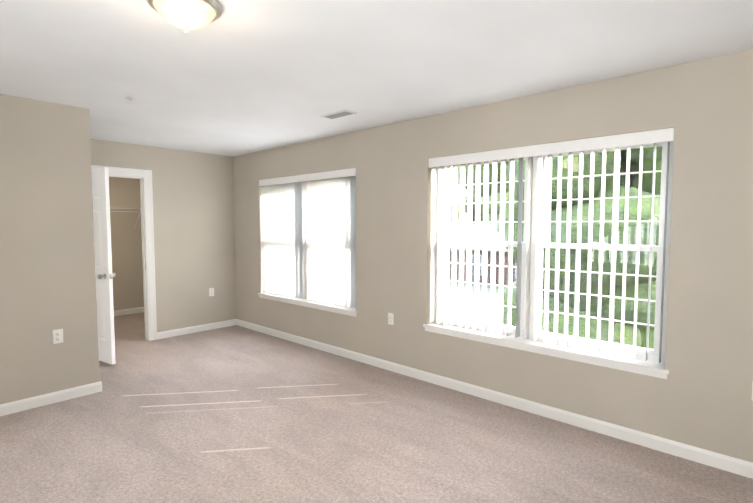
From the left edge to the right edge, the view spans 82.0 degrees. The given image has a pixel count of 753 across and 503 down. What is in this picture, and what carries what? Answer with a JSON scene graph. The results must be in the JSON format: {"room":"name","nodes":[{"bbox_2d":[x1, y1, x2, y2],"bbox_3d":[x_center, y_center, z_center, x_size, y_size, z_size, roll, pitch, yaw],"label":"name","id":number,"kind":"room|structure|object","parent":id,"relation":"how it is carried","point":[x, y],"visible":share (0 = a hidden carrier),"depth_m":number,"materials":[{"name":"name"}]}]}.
{"room":"empty bedroom","nodes":[
{"label":"empty bedroom","id":0,"kind":"room"},
{"bbox_2d":[0,94,99,403],"bbox_3d":[-4.561,-0.015,4.181,3.750,2.440,2.210,3,5,42],"label":"wall","id":1,"kind":"structure","parent":0,"point":[47,272],"depth_m":3.48,"materials":[{"name":"paint"}]},
{"bbox_2d":[0,381,101,415],"bbox_3d":[-3.055,1.227,3.113,0.014,0.088,1.894,3,5,42],"label":"baseboard","id":2,"kind":"structure","parent":1,"relation":"attached to","point":[58,396],"depth_m":3.53,"materials":[{"name":"white wood"}]},
{"bbox_2d":[53,329,63,343],"bbox_3d":[-2.619,0.698,3.563,0.008,0.114,0.070,3,5,42],"label":"outlet","id":3,"kind":"object","parent":1,"relation":"attached to","point":[57,335],"visible":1,"depth_m":3.56,"materials":[{"name":"white plastic"}]},
{"bbox_2d":[109,177,143,310],"bbox_3d":[-4.302,-0.179,6.885,0.120,2.440,2.140,3,5,42],"label":"wall","id":4,"kind":"structure","parent":0,"point":[126,252],"depth_m":7.04,"materials":[{"name":"paint"}]},
{"bbox_2d":[110,208,140,228],"bbox_3d":[-4.247,-0.504,6.611,0.304,0.329,1.802,3,5,42],"label":"wire closet shelf","id":5,"kind":"object","parent":4,"relation":"attached to","point":[127,211],"visible":0.31,"depth_m":6.78,"materials":[{"name":"white metal"}]},
{"bbox_2d":[114,307,143,315],"bbox_3d":[-4.350,1.004,6.804,0.014,0.088,1.770,3,5,42],"label":"baseboard","id":6,"kind":"structure","parent":4,"relation":"attached to","point":[141,309],"depth_m":7.10,"materials":[{"name":"white wood"}]},
{"bbox_2d":[90,139,235,331],"bbox_3d":[-2.825,-0.098,5.539,0.120,2.440,2.140,3,5,42],"label":"wall","id":7,"kind":"structure","parent":0,"point":[193,220],"depth_m":5.79,"materials":[{"name":"paint"}]},
{"bbox_2d":[91,167,115,364],"bbox_3d":[-3.056,0.150,4.653,0.771,2.029,0.169,2,4,32],"label":"door","id":8,"kind":"structure","parent":7,"relation":"in","point":[104,274],"depth_m":4.50,"materials":[{"name":"white paint"}]},
{"bbox_2d":[91,165,156,340],"bbox_3d":[-3.177,0.075,5.163,0.156,2.141,0.952,3,5,42],"label":"door frame","id":9,"kind":"structure","parent":7,"relation":"attached to","point":[147,231],"depth_m":5.42,"materials":[{"name":"white wood"}]},
{"bbox_2d":[157,319,235,339],"bbox_3d":[-2.441,1.057,5.931,0.014,0.088,1.088,3,5,42],"label":"baseboard","id":10,"kind":"structure","parent":7,"relation":"attached to","point":[182,331],"depth_m":5.89,"materials":[{"name":"white wood"}]},
{"bbox_2d":[209,288,213,295],"bbox_3d":[-2.304,0.567,6.056,0.008,0.114,0.070,3,5,42],"label":"outlet","id":11,"kind":"object","parent":7,"relation":"attached to","point":[211,291],"visible":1,"depth_m":6.05,"materials":[{"name":"white plastic"}]},
{"bbox_2d":[0,312,752,502],"bbox_3d":[-1.722,1.323,3.254,9.300,0.120,4.550,3,5,42],"label":"floor","id":12,"kind":"structure","parent":0,"point":[234,414],"depth_m":2.90,"materials":[{"name":"carpet"}]},
{"bbox_2d":[0,0,752,156],"bbox_3d":[-1.722,-1.232,3.099,9.300,0.120,4.550,3,5,42],"label":"ceiling","id":13,"kind":"structure","parent":0,"point":[239,77],"depth_m":2.53,"materials":[{"name":"paint"}]},
{"bbox_2d":[126,96,137,100],"bbox_3d":[-1.885,-1.176,3.340,0.080,0.022,0.080,3,5,42],"label":"smoke detector","id":14,"kind":"object","parent":13,"relation":"attached to","point":[131,98],"visible":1,"depth_m":3.33,"materials":[{"name":"grey plastic"}]},
{"bbox_2d":[147,0,221,32],"bbox_3d":[-0.846,-1.035,1.918,0.308,0.131,0.308,3,5,42],"label":"flush-mount ceiling light","id":15,"kind":"object","parent":13,"relation":"attached to","point":[185,15],"visible":1,"depth_m":1.87,"materials":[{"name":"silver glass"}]},
{"bbox_2d":[320,110,356,119],"bbox_3d":[-0.338,-1.214,3.850,0.330,0.008,0.145,3,5,42],"label":"ceiling vent","id":16,"kind":"object","parent":13,"relation":"in","point":[338,114],"visible":1,"depth_m":3.83,"materials":[{"name":"grey metal"}]},
{"bbox_2d":[233,49,752,462],"bbox_3d":[-0.256,-0.052,4.780,9.300,2.440,0.200,3,5,42],"label":"wall","id":17,"kind":"structure","parent":0,"point":[700,396],"depth_m":3.07,"materials":[{"name":"paint"}]},
{"bbox_2d":[259,168,355,308],"bbox_3d":[-0.866,-0.171,5.263,1.838,1.506,0.092,3,5,42],"label":"window blind","id":18,"kind":"object","parent":17,"relation":"attached to","point":[308,236],"visible":0.92,"depth_m":5.17,"materials":[{"name":"white plastic"}]},
{"bbox_2d":[258,292,357,316],"bbox_3d":[-0.872,0.630,5.305,1.890,0.062,0.127,3,5,42],"label":"window sill","id":19,"kind":"structure","parent":17,"relation":"attached to","point":[340,309],"depth_m":5.16,"materials":[{"name":"white wood"}]},
{"bbox_2d":[388,313,393,324],"bbox_3d":[0.141,0.672,4.319,0.070,0.114,0.008,3,5,42],"label":"outlet","id":20,"kind":"object","parent":17,"relation":"attached to","point":[390,318],"visible":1,"depth_m":4.31,"materials":[{"name":"white plastic"}]},
{"bbox_2d":[236,319,752,478],"bbox_3d":[0.410,1.168,4.099,6.700,0.088,0.014,3,5,42],"label":"baseboard","id":21,"kind":"structure","parent":17,"relation":"attached to","point":[712,459],"depth_m":3.28,"materials":[{"name":"white"}]},
{"bbox_2d":[423,322,668,378],"bbox_3d":[1.183,0.743,3.432,1.915,0.062,0.127,3,5,42],"label":"window sill","id":22,"kind":"structure","parent":17,"relation":"attached to","point":[658,370],"depth_m":3.23,"materials":[{"name":"white wood"}]},
{"bbox_2d":[428,128,673,362],"bbox_3d":[1.189,-0.058,3.390,1.863,1.506,0.092,3,5,42],"label":"vertical blind","id":23,"kind":"object","parent":17,"relation":"attached to","point":[628,140],"visible":0.9,"depth_m":3.41,"materials":[{"name":"white plastic"}]},
{"bbox_2d":[434,141,673,364],"bbox_3d":[1.250,-0.052,3.457,1.865,1.530,0.070,3,5,42],"label":"window","id":24,"kind":"structure","parent":17,"relation":"in","point":[653,355],"depth_m":3.21,"materials":[{"name":"white plastic"}]},
{"label":"outside","id":25,"kind":"structure","parent":0,"visible":0},
{"bbox_2d":[443,281,505,324],"bbox_3d":[24.907,2.587,36.050,240.000,0.200,200.000,3,5,42],"label":"ground","id":26,"kind":"structure","parent":25,"point":[480,300],"depth_m":26.52,"materials":[{"name":"white"}]},
{"bbox_2d":[450,187,508,223],"bbox_3d":[-5.778,-6.019,52.645,51.015,14.978,47.884,3,5,42],"label":"trees","id":27,"kind":"object","parent":26,"relation":"on","point":[489,210],"depth_m":55.80,"materials":[{"name":"green plant"}]},
{"bbox_2d":[443,224,516,287],"bbox_3d":[9.721,-0.090,38.910,16.300,4.800,10.820,3,5,42],"label":"building","id":28,"kind":"structure","parent":26,"relation":"on","point":[514,276],"depth_m":33.82,"materials":[{"name":"brick"}]},
{"bbox_2d":[458,146,661,348],"bbox_3d":[7.436,-3.836,13.035,10.864,15.399,11.973,3,5,42],"label":"trees","id":29,"kind":"object","parent":26,"relation":"on","point":[643,261],"depth_m":9.22,"materials":[{"name":"green plant"}]}
]}

